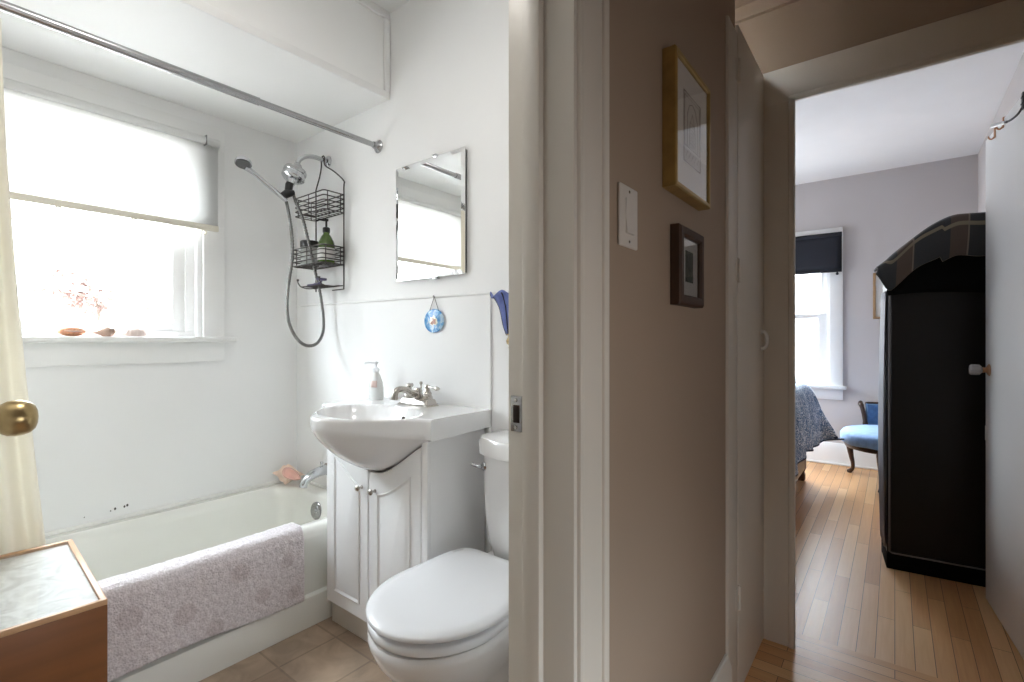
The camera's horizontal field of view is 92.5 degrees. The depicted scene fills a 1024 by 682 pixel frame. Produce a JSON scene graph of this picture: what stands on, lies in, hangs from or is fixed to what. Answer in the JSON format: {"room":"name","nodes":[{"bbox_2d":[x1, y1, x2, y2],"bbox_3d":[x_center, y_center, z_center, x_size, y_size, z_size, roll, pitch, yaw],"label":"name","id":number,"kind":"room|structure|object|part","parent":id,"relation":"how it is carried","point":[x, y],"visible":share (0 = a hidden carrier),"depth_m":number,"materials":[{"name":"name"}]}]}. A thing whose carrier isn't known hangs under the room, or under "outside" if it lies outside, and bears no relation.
{"room":"hallway","nodes":[
{"label":"hallway","id":0,"kind":"room"},
{"bbox_2d":[0,18,45,554],"bbox_3d":[-1.390,0.029,1.220,0.099,1.881,0.413,0,0,38],"label":"shower curtain","id":1,"kind":"object","parent":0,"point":[21,518],"visible":0.56,"depth_m":1.30,"materials":[{"name":"beige fabric"}]},
{"bbox_2d":[0,0,386,142],"bbox_3d":[-1.340,-1.278,1.859,0.800,0.385,1.520,0,0,38],"label":"ceiling","id":2,"kind":"structure","parent":0,"point":[347,35],"depth_m":1.92,"materials":[{"name":"white paint"}]},
{"bbox_2d":[2,47,508,531],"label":"wall","id":3,"kind":"structure","parent":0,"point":[146,436],"depth_m":2.32,"materials":[{"name":"white paint"}]},
{"bbox_2d":[3,77,220,234],"bbox_3d":[-1.723,-0.727,1.944,0.049,0.462,1.034,0,0,38],"label":"roller blind","id":4,"kind":"object","parent":3,"relation":"attached to","point":[63,151],"visible":1,"depth_m":2.02,"materials":[{"name":"white fabric"}]},
{"bbox_2d":[3,62,236,366],"bbox_3d":[-1.766,-0.460,2.000,0.155,1.125,1.157,0,0,38],"label":"window","id":5,"kind":"structure","parent":3,"relation":"attached to","point":[194,332],"depth_m":2.19,"materials":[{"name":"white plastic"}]},
{"bbox_2d":[58,326,85,335],"bbox_3d":[-1.748,-0.035,1.947,0.052,0.040,0.085,0,0,38],"label":"seashell","id":6,"kind":"object","parent":5,"relation":"on","point":[67,330],"visible":0.99,"depth_m":1.93,"materials":[{"name":"orange"}]},
{"bbox_3d":[-1.795,-0.273,2.020,0.036,0.465,0.773,0,0,38],"label":"sash","id":7,"kind":"part","parent":5,"relation":"part of","materials":[{"name":"glass"}]},
{"bbox_2d":[92,325,119,335],"bbox_3d":[-1.682,-0.035,2.027,0.095,0.053,0.053,0,0,-36],"label":"seashell","id":8,"kind":"object","parent":5,"relation":"on","point":[106,330],"visible":0.98,"depth_m":2.01,"materials":[{"name":"beige"}]},
{"bbox_3d":[-1.787,-0.458,2.015,0.102,0.925,0.885,0,0,38],"label":"frame","id":9,"kind":"part","parent":5,"relation":"part of","materials":[{"name":"white plastic"}]},
{"bbox_3d":[-1.750,-0.003,1.987,0.115,0.025,1.157,0,0,38],"label":"sill","id":10,"kind":"part","parent":5,"relation":"part of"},
{"bbox_2d":[122,327,146,335],"bbox_3d":[-1.625,-0.037,2.108,0.056,0.041,0.085,0,0,38],"label":"seashell","id":11,"kind":"object","parent":5,"relation":"on","point":[131,331],"visible":0.98,"depth_m":2.09,"materials":[{"name":"white"}]},
{"bbox_3d":[-1.818,-0.690,2.038,0.021,0.420,0.773,0,0,38],"label":"sash","id":12,"kind":"part","parent":5,"relation":"part of","materials":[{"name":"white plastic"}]},
{"bbox_2d":[424,295,443,332],"bbox_3d":[-0.320,-0.107,2.019,0.116,0.154,0.015,0,0,38],"label":"wall ornament","id":13,"kind":"object","parent":3,"relation":"hanging from","point":[434,319],"visible":1,"depth_m":2.01,"materials":[{"name":"ceramic"}]},
{"bbox_2d":[371,0,409,12],"bbox_3d":[-0.829,-1.510,1.460,2.295,0.080,1.720,0,0,38],"label":"ceiling","id":14,"kind":"structure","parent":0,"point":[390,6],"depth_m":2.14,"materials":[{"name":"white paint"}]},
{"bbox_2d":[297,0,508,552],"bbox_3d":[-0.376,-0.160,2.134,2.180,2.620,0.100,0,0,38],"label":"wall","id":15,"kind":"structure","parent":0,"point":[449,59],"depth_m":2.11,"materials":[{"name":"white paint"}]},
{"bbox_2d":[45,478,326,536],"bbox_3d":[-1.366,0.757,1.886,0.735,0.022,1.511,0,0,38],"label":"trim","id":16,"kind":"structure","parent":15,"relation":"attached to","point":[99,522],"depth_m":2.19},
{"bbox_2d":[234,154,330,347],"bbox_3d":[-1.078,-0.453,2.332,0.118,0.980,0.452,0,0,38],"label":"shower","id":17,"kind":"object","parent":15,"relation":"attached to","point":[294,174],"visible":0.98,"depth_m":2.34,"materials":[{"name":"silver metal"}]},
{"bbox_3d":[-1.135,-0.720,2.266,0.022,0.126,0.196,0,0,38],"label":"handle","id":18,"kind":"part","parent":17,"relation":"part of","materials":[{"name":"silver metal"}]},
{"bbox_3d":[-0.998,-0.890,2.443,0.022,0.075,0.172,0,0,38],"label":"shower arm","id":19,"kind":"part","parent":17,"relation":"part of","materials":[{"name":"silver metal"}]},
{"bbox_2d":[293,155,344,291],"bbox_3d":[-0.956,-0.591,2.419,0.274,0.693,0.125,0,0,38],"label":"shower caddy","id":20,"kind":"object","parent":17,"relation":"hanging from","point":[324,264],"visible":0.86,"depth_m":2.38,"materials":[{"name":"brown metal"}]},
{"bbox_2d":[300,240,318,267],"bbox_3d":[-1.016,-0.433,2.464,0.092,0.126,0.092,0,0,38],"label":"jar","id":21,"kind":"object","parent":20,"relation":"in","point":[303,243],"visible":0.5,"depth_m":2.43,"materials":[{"name":"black plastic"}]},
{"bbox_3d":[-1.016,-0.480,2.464,0.092,0.032,0.092,0,0,38],"label":"lid","id":22,"kind":"part","parent":21,"relation":"part of","materials":[{"name":"black plastic"}]},
{"bbox_2d":[307,278,326,285],"bbox_3d":[-0.977,-0.287,2.442,0.127,0.036,0.045,0,0,38],"label":"razor","id":23,"kind":"object","parent":20,"relation":"in","point":[321,279],"visible":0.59,"depth_m":2.42,"materials":[{"name":"purple plastic"}]},
{"bbox_2d":[293,243,342,269],"bbox_3d":[-0.958,-0.408,2.419,0.270,0.090,0.124,0,0,38],"label":"basket","id":24,"kind":"object","parent":20,"relation":"on","point":[305,266],"depth_m":2.37,"materials":[{"name":"brown metal"}]},
{"bbox_2d":[295,189,342,220],"bbox_3d":[-0.954,-0.663,2.423,0.270,0.095,0.114,0,0,38],"label":"basket","id":25,"kind":"object","parent":20,"relation":"on","point":[315,207],"depth_m":2.40,"materials":[{"name":"brown metal"}]},
{"bbox_2d":[297,276,342,288],"bbox_3d":[-0.952,-0.280,2.418,0.250,0.045,0.114,0,0,38],"label":"soap tray","id":26,"kind":"object","parent":20,"relation":"on","point":[321,285],"depth_m":2.42,"materials":[{"name":"brown metal"}]},
{"bbox_2d":[316,218,334,264],"bbox_3d":[-0.900,-0.479,2.376,0.081,0.218,0.081,0,0,38],"label":"pump bottle","id":27,"kind":"object","parent":20,"relation":"in","point":[325,238],"visible":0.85,"depth_m":2.35,"materials":[{"name":"plastic"}]},
{"bbox_3d":[-0.917,-0.591,2.460,0.265,0.693,0.013,0,0,38],"label":"hanger frame","id":28,"kind":"part","parent":20,"relation":"part of","materials":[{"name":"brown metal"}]},
{"bbox_2d":[177,0,389,99],"bbox_3d":[-1.020,-1.274,1.607,0.014,0.391,1.518,0,0,38],"label":"trim","id":29,"kind":"structure","parent":15,"relation":"attached to","point":[199,5],"depth_m":1.92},
{"bbox_2d":[299,461,326,487],"bbox_3d":[-0.996,0.675,2.462,0.062,0.114,0.150,0,0,38],"label":"tub spout","id":30,"kind":"object","parent":15,"relation":"attached to","point":[319,471],"visible":0.89,"depth_m":2.44,"materials":[{"name":"silver metal"}]},
{"bbox_2d":[396,146,466,281],"bbox_3d":[-0.343,-0.503,2.030,0.415,0.509,0.023,0,0,38],"label":"mirror","id":31,"kind":"object","parent":15,"relation":"attached to","point":[431,193],"visible":1,"depth_m":2.00,"materials":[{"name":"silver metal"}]},
{"bbox_2d":[489,295,491,551],"bbox_3d":[-0.082,0.491,1.836,0.010,1.318,0.007,0,0,38],"label":"trim","id":32,"kind":"structure","parent":15,"relation":"attached to","point":[490,298],"depth_m":1.83,"materials":[{"name":"white paint"}]},
{"bbox_2d":[490,290,508,347],"bbox_3d":[-0.004,-0.067,1.710,0.174,0.209,0.108,0,0,38],"label":"towel","id":33,"kind":"object","parent":15,"relation":"attached to","point":[501,297],"visible":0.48,"depth_m":1.69,"materials":[{"name":"blue fabric"}]},
{"bbox_2d":[199,461,1023,681],"bbox_3d":[0.389,1.180,2.082,3.450,0.060,7.260,0,0,38],"label":"floor","id":34,"kind":"structure","parent":0,"point":[847,596],"depth_m":1.95,"materials":[{"name":"brown wood"}]},
{"bbox_2d":[0,539,107,681],"bbox_3d":[-1.151,0.846,1.032,0.470,0.609,0.392,0,0,41],"label":"base cabinet","id":35,"kind":"object","parent":34,"relation":"on","point":[54,610],"visible":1,"depth_m":1.01,"materials":[{"name":"brown wood"}]},
{"bbox_3d":[-0.982,0.852,0.883,0.018,0.597,0.392,0,0,41],"label":"panel","id":36,"kind":"part","parent":35,"relation":"part of","materials":[{"name":"brown wood"}]},
{"bbox_2d":[45,480,331,681],"bbox_3d":[-1.357,0.956,1.873,0.751,0.388,1.516,0,0,38],"label":"bathtub","id":37,"kind":"object","parent":34,"relation":"on","point":[123,546],"visible":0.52,"depth_m":2.03,"materials":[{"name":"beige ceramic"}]},
{"bbox_2d":[97,522,304,681],"bbox_3d":[-1.066,0.886,1.710,0.112,0.294,0.664,0,0,38],"label":"bath mat","id":38,"kind":"object","parent":37,"relation":"on","point":[156,611],"visible":0.94,"depth_m":1.66,"materials":[{"name":"fabric"}]},
{"bbox_2d":[273,464,304,484],"bbox_3d":[-1.169,0.701,2.561,0.142,0.103,0.106,0,0,6],"label":"conch shell","id":39,"kind":"object","parent":37,"relation":"on","point":[287,473],"visible":0.96,"depth_m":2.53,"materials":[{"name":"pink"}]},
{"bbox_3d":[-0.955,0.834,2.391,0.084,0.084,0.021,0,0,31],"label":"overflow plate","id":40,"kind":"part","parent":37,"relation":"part of","materials":[{"name":"metal"}]},
{"bbox_2d":[327,428,484,641],"bbox_3d":[-0.439,0.740,1.903,0.605,0.820,0.316,0,0,38],"label":"vanity cabinet","id":41,"kind":"object","parent":34,"relation":"on","point":[381,525],"visible":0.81,"depth_m":1.77,"materials":[{"name":"white wood"}]},
{"bbox_3d":[-0.640,0.723,1.894,0.167,0.544,0.008,0,0,38],"label":"raised panel","id":42,"kind":"part","parent":41,"relation":"part of","materials":[{"name":"white wood"}]},
{"bbox_3d":[-0.634,0.698,1.902,0.271,0.704,0.018,0,0,38],"label":"door","id":43,"kind":"part","parent":41,"relation":"part of","materials":[{"name":"white wood"}]},
{"bbox_3d":[-0.570,0.550,1.824,0.023,0.023,0.028,0,0,38],"label":"knob","id":44,"kind":"part","parent":41,"relation":"part of","materials":[{"name":"silver metal"}]},
{"bbox_3d":[-0.507,0.550,1.774,0.023,0.023,0.028,0,0,38],"label":"knob","id":45,"kind":"part","parent":41,"relation":"part of","materials":[{"name":"silver metal"}]},
{"bbox_3d":[-0.418,0.730,1.720,0.182,0.530,0.008,0,0,38],"label":"raised panel","id":46,"kind":"part","parent":41,"relation":"part of","materials":[{"name":"white wood"}]},
{"bbox_3d":[-0.411,0.703,1.728,0.286,0.693,0.018,0,0,38],"label":"door","id":47,"kind":"part","parent":41,"relation":"part of","materials":[{"name":"white wood"}]},
{"bbox_2d":[310,397,491,470],"bbox_3d":[-0.492,0.370,1.831,0.650,0.221,0.519,0,0,38],"label":"vanity sink","id":48,"kind":"object","parent":41,"relation":"in","point":[375,435],"visible":0.93,"depth_m":1.65,"materials":[{"name":"white ceramic"}]},
{"bbox_2d":[364,361,383,399],"bbox_3d":[-0.603,0.176,2.152,0.095,0.168,0.056,0,0,38],"label":"soap dispenser","id":49,"kind":"object","parent":48,"relation":"on","point":[376,389],"visible":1,"depth_m":2.12,"materials":[{"name":"plastic"}]},
{"bbox_2d":[369,371,383,399],"bbox_3d":[-0.595,0.199,2.146,0.074,0.122,0.056,0,0,38],"label":"bottle","id":50,"kind":"object","parent":49,"relation":"attached to","point":[376,389],"depth_m":2.12,"materials":[{"name":"plastic"}]},
{"bbox_2d":[390,381,439,407],"bbox_3d":[-0.376,0.213,1.957,0.188,0.094,0.191,0,0,-5],"label":"sink faucet","id":51,"kind":"object","parent":48,"relation":"on","point":[415,397],"visible":1,"depth_m":1.92,"materials":[{"name":"silver metal"}]},
{"bbox_3d":[-0.411,0.205,1.919,0.042,0.054,0.153,0,0,38],"label":"spout","id":52,"kind":"part","parent":51,"relation":"part of","materials":[{"name":"silver metal"}]},
{"bbox_3d":[-0.423,0.203,2.010,0.044,0.058,0.074,0,0,-17],"label":"lever handle","id":53,"kind":"part","parent":51,"relation":"part of","materials":[{"name":"silver metal"}]},
{"bbox_3d":[-0.376,0.246,1.963,0.176,0.028,0.068,0,0,38],"label":"plate","id":54,"kind":"part","parent":51,"relation":"part of","materials":[{"name":"silver metal"}]},
{"bbox_3d":[-0.311,0.203,1.911,0.103,0.058,0.043,0,0,38],"label":"lever handle","id":55,"kind":"part","parent":51,"relation":"part of","materials":[{"name":"silver metal"}]},
{"bbox_2d":[365,429,508,681],"bbox_3d":[-0.116,0.736,1.433,0.388,0.828,0.656,0,0,38],"label":"toilet","id":56,"kind":"object","parent":34,"relation":"on","point":[444,617],"visible":0.65,"depth_m":1.27,"materials":[{"name":"white ceramic"}]},
{"bbox_3d":[-0.170,0.700,1.365,0.388,0.020,0.482,0,0,38],"label":"lid","id":57,"kind":"part","parent":56,"relation":"part of","materials":[{"name":"white plastic"}]},
{"bbox_3d":[-0.176,0.734,1.357,0.374,0.026,0.452,0,0,38],"label":"seat","id":58,"kind":"part","parent":56,"relation":"part of","materials":[{"name":"white plastic"}]},
{"bbox_3d":[-0.108,0.422,1.638,0.059,0.030,0.032,0,0,-13],"label":"flush lever","id":59,"kind":"part","parent":56,"relation":"part of","materials":[{"name":"silver metal"}]},
{"bbox_3d":[0.035,0.353,1.608,0.330,0.062,0.195,0,0,38],"label":"tank lid","id":60,"kind":"part","parent":56,"relation":"part of","materials":[{"name":"white ceramic"}]},
{"bbox_3d":[0.040,0.566,1.614,0.312,0.361,0.178,0,0,38],"label":"tank","id":61,"kind":"part","parent":56,"relation":"part of","materials":[{"name":"white ceramic"}]},
{"bbox_2d":[795,383,843,481],"bbox_3d":[1.358,0.700,3.663,1.737,0.900,2.151,0,0,38],"label":"bed","id":62,"kind":"object","parent":34,"relation":"on","point":[812,427],"visible":0.17,"depth_m":3.71,"materials":[{"name":"blue fabric"}]},
{"bbox_3d":[1.785,0.940,3.243,0.030,0.220,1.930,0,0,38],"label":"rail","id":63,"kind":"part","parent":62,"relation":"part of","materials":[{"name":"brown wood"}]},
{"bbox_3d":[2.374,0.935,4.021,0.066,0.430,0.066,0,0,38],"label":"leg","id":64,"kind":"part","parent":62,"relation":"part of","materials":[{"name":"brown wood"}]},
{"bbox_2d":[840,400,878,492],"bbox_3d":[3.017,0.845,3.944,0.625,0.625,0.775,0,0,38],"label":"slipper chair","id":65,"kind":"object","parent":34,"relation":"on","point":[864,437],"visible":0.32,"depth_m":3.96,"materials":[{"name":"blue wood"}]},
{"bbox_3d":[2.936,0.994,4.248,0.062,0.327,0.071,0,0,-9],"label":"leg","id":66,"kind":"part","parent":65,"relation":"part of","materials":[{"name":"brown wood"}]},
{"bbox_3d":[3.000,0.777,3.938,0.606,0.118,0.744,0,0,38],"label":"seat","id":67,"kind":"part","parent":65,"relation":"part of","materials":[{"name":"blue fabric"}]},
{"bbox_3d":[3.000,0.848,3.938,0.556,0.035,0.694,0,0,38],"label":"seat frame","id":68,"kind":"part","parent":65,"relation":"part of","materials":[{"name":"brown wood"}]},
{"bbox_3d":[3.076,0.672,4.295,0.044,0.278,0.099,0,0,-5],"label":"post","id":69,"kind":"part","parent":65,"relation":"part of","materials":[{"name":"brown wood"}]},
{"bbox_3d":[3.238,0.651,4.009,0.229,0.197,0.626,0,0,-7],"label":"backrest","id":70,"kind":"part","parent":65,"relation":"part of","materials":[{"name":"blue fabric"}]},
{"bbox_2d":[878,255,985,586],"bbox_3d":[2.167,0.290,2.425,0.554,1.720,0.254,0,0,32],"label":"wardrobe","id":71,"kind":"object","parent":34,"relation":"on","point":[932,411],"visible":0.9,"depth_m":2.37,"materials":[{"name":"black wood"}]},
{"bbox_3d":[1.944,0.400,2.574,0.017,1.300,0.191,0,0,32],"label":"panel","id":72,"kind":"part","parent":71,"relation":"part of","materials":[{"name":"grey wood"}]},
{"bbox_2d":[873,212,985,289],"bbox_3d":[2.151,-0.425,2.388,0.630,0.358,0.229,0,0,32],"label":"blanket","id":73,"kind":"object","parent":71,"relation":"on","point":[948,237],"visible":0.73,"depth_m":2.33,"materials":[{"name":"fabric"}]},
{"bbox_2d":[609,0,734,681],"bbox_3d":[-0.370,-0.160,0.278,0.115,2.620,3.383,0,0,38],"label":"wall","id":74,"kind":"structure","parent":0,"point":[667,362],"depth_m":1.07,"materials":[{"name":"beige paint"}]},
{"bbox_2d":[509,0,608,681],"bbox_3d":[-0.164,0.075,0.534,0.155,2.150,0.900,0,0,38],"label":"bathroom doorway","id":75,"kind":"structure","parent":74,"relation":"in","point":[559,49],"depth_m":0.79,"materials":[{"name":"white wood"}]},
{"bbox_2d":[0,400,38,435],"bbox_3d":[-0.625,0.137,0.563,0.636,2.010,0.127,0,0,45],"label":"door knob","id":76,"kind":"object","parent":75,"relation":"attached to","point":[17,417],"depth_m":0.76,"materials":[{"name":"gold metal"}]},
{"bbox_2d":[511,395,521,431],"bbox_3d":[0.007,0.124,0.823,0.024,0.060,0.005,0,0,38],"label":"strike plate","id":77,"kind":"object","parent":75,"relation":"attached to","point":[516,401],"visible":1,"depth_m":0.82,"materials":[{"name":"metal"}]},
{"bbox_2d":[618,182,636,250],"bbox_3d":[0.223,-0.234,0.935,0.010,0.117,0.080,0,0,38],"label":"light switch","id":78,"kind":"object","parent":74,"relation":"attached to","point":[627,197],"visible":1,"depth_m":0.93,"materials":[{"name":"beige plastic"}]},
{"bbox_2d":[662,44,710,210],"bbox_3d":[0.422,-0.489,1.171,0.031,0.305,0.253,0,0,38],"label":"framed drawing","id":79,"kind":"object","parent":74,"relation":"attached to","point":[686,99],"visible":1,"depth_m":1.12,"materials":[{"name":"gold metal"}]},
{"bbox_2d":[683,88,700,173],"bbox_3d":[0.429,-0.492,1.166,0.002,0.165,0.122,0,0,38],"label":"print","id":80,"kind":"object","parent":79,"relation":"attached to","point":[691,105],"depth_m":1.16},
{"bbox_2d":[670,223,703,307],"bbox_3d":[0.424,-0.172,1.179,0.025,0.183,0.172,0,0,38],"label":"framed print","id":81,"kind":"object","parent":74,"relation":"attached to","point":[686,245],"visible":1,"depth_m":1.16,"materials":[{"name":"brown wood"}]},
{"bbox_2d":[685,250,692,283],"bbox_3d":[0.426,-0.175,1.177,0.001,0.074,0.054,0,0,38],"label":"print","id":82,"kind":"object","parent":81,"relation":"attached to","point":[688,253],"depth_m":1.18,"materials":[{"name":"green"}]},
{"bbox_2d":[710,654,731,681],"bbox_3d":[0.404,1.050,1.159,0.020,0.200,0.808,0,0,38],"label":"baseboard","id":83,"kind":"structure","parent":74,"relation":"attached to","point":[723,673],"depth_m":1.43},
{"bbox_2d":[726,15,736,681],"bbox_3d":[0.652,0.076,1.567,0.109,2.148,0.128,0,0,38],"label":"trim","id":84,"kind":"structure","parent":74,"relation":"attached to","point":[731,34],"depth_m":1.51,"materials":[{"name":"wood"}]},
{"bbox_2d":[735,25,768,681],"bbox_3d":[0.841,0.065,1.717,0.048,2.159,0.418,0,0,38],"label":"closet door","id":85,"kind":"structure","parent":74,"relation":"in","point":[749,77],"depth_m":1.71,"materials":[{"name":"wood"}]},
{"bbox_3d":[0.947,0.000,1.837,0.029,0.080,0.018,0,0,38],"label":"pull handle","id":86,"kind":"part","parent":85,"relation":"part of","materials":[{"name":"gold metal"}]},
{"bbox_2d":[735,0,756,8],"bbox_3d":[-0.030,-1.388,0.246,1.850,0.164,3.850,0,0,38],"label":"ceiling","id":87,"kind":"structure","parent":0,"point":[738,3],"depth_m":1.90,"materials":[{"name":"beige paint"}]},
{"bbox_2d":[795,154,977,443],"bbox_3d":[2.711,-0.210,4.811,3.150,2.720,0.100,0,0,38],"label":"wall","id":88,"kind":"structure","parent":0,"point":[878,213],"depth_m":4.38,"materials":[{"name":"grey paint"}]},
{"bbox_2d":[795,227,846,399],"bbox_3d":[2.565,-0.242,4.887,1.285,1.585,0.160,0,0,38],"label":"window","id":89,"kind":"structure","parent":88,"relation":"in","point":[828,384],"depth_m":4.55,"materials":[{"name":"white plastic"}]},
{"bbox_3d":[2.576,0.087,4.901,0.981,0.675,0.033,0,0,38],"label":"sash","id":90,"kind":"part","parent":89,"relation":"part of","materials":[{"name":"white glass"}]},
{"bbox_2d":[795,232,841,274],"bbox_3d":[2.531,-0.791,4.831,1.200,0.394,0.040,0,0,38],"label":"window shade","id":91,"kind":"object","parent":89,"relation":"attached to","point":[817,253],"visible":0.36,"depth_m":4.56,"materials":[{"name":"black fabric"}]},
{"bbox_3d":[2.598,-0.550,4.929,0.981,0.690,0.033,0,0,38],"label":"sash","id":92,"kind":"part","parent":89,"relation":"part of","materials":[{"name":"white glass"}]},
{"bbox_3d":[2.553,0.436,4.871,1.285,0.032,0.120,0,0,38],"label":"sill","id":93,"kind":"part","parent":89,"relation":"part of","materials":[{"name":"white wood"}]},
{"bbox_3d":[2.583,-0.241,4.910,1.029,1.342,0.102,0,0,38],"label":"frame","id":94,"kind":"part","parent":89,"relation":"part of","materials":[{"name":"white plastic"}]},
{"bbox_2d":[806,441,877,470],"bbox_3d":[2.622,1.050,4.795,2.827,0.200,0.034,0,0,38],"label":"baseboard","id":95,"kind":"structure","parent":88,"relation":"attached to","point":[831,453],"depth_m":4.50,"materials":[{"name":"white wood"}]},
{"bbox_2d":[873,273,882,318],"bbox_3d":[3.311,-0.390,4.265,0.273,0.406,0.020,0,0,38],"label":"framed picture","id":96,"kind":"object","parent":88,"relation":"attached to","point":[877,284],"visible":0.31,"depth_m":4.33,"materials":[{"name":"brown wood"}]},
{"bbox_2d":[795,42,1023,184],"bbox_3d":[1.692,-1.548,3.506,3.150,0.105,3.410,0,0,38],"label":"ceiling","id":97,"kind":"structure","parent":0,"point":[946,110],"depth_m":3.29,"materials":[{"name":"white paint"}]},
{"bbox_2d":[978,52,1023,211],"bbox_3d":[2.819,-0.210,2.652,0.123,2.720,3.170,0,0,38],"label":"wall","id":98,"kind":"structure","parent":0,"point":[1015,88],"depth_m":3.07,"materials":[{"name":"grey paint"}]},
{"bbox_2d":[735,0,1005,73],"bbox_3d":[0.686,-0.210,2.218,3.150,2.720,0.140,0,0,38],"label":"wall","id":99,"kind":"structure","parent":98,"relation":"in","point":[800,31],"depth_m":1.77,"materials":[{"name":"beige paint"}]},
{"bbox_2d":[735,0,799,24],"bbox_3d":[1.133,-1.286,1.758,1.620,0.041,0.034,0,0,38],"label":"crown molding","id":100,"kind":"structure","parent":99,"relation":"attached to","point":[759,7],"depth_m":1.90,"materials":[{"name":"beige paint"}]},
{"bbox_2d":[763,0,1023,648],"bbox_3d":[1.387,0.062,1.665,0.985,2.175,0.180,0,0,38],"label":"bedroom doorway","id":101,"kind":"structure","parent":99,"relation":"attached to","point":[1001,24],"depth_m":1.84,"materials":[{"name":"white wood"}]},
{"bbox_2d":[968,91,1023,659],"bbox_3d":[1.883,0.129,1.863,0.104,2.026,0.747,0,0,33],"label":"bedroom door","id":102,"kind":"structure","parent":101,"relation":"attached to","point":[1004,369],"depth_m":1.94,"materials":[{"name":"white wood"}]},
{"bbox_3d":[2.026,0.130,2.141,0.044,0.047,0.047,0,0,33],"label":"glass knob","id":103,"kind":"part","parent":102,"relation":"part of","materials":[{"name":"glass"}]},
{"bbox_3d":[2.086,0.409,2.155,0.004,0.065,0.024,0,0,33],"label":"latch plate","id":104,"kind":"part","parent":102,"relation":"part of","materials":[{"name":"grey metal"}]},
{"bbox_3d":[-1.373,-0.160,0.857,2.180,2.620,0.100,0,0,38],"label":"wall","id":105,"kind":"structure","parent":0,"visible":0},
{"bbox_2d":[0,0,382,152],"bbox_3d":[-1.081,-0.890,1.657,0.060,0.059,1.520,0,0,38],"label":"shower rod","id":106,"kind":"object","parent":105,"relation":"attached to","point":[7,7],"visible":1,"depth_m":1.57,"materials":[{"name":"metal"}]},
{"label":"outside","id":107,"kind":"structure","parent":0,"visible":0},
{"bbox_2d":[20,265,166,320],"bbox_3d":[-2.409,0.370,2.824,0.238,1.561,0.656,0,0,38],"label":"branch","id":108,"kind":"object","parent":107,"point":[79,299],"visible":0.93,"depth_m":2.77,"materials":[{"name":"red plant"}]}
]}

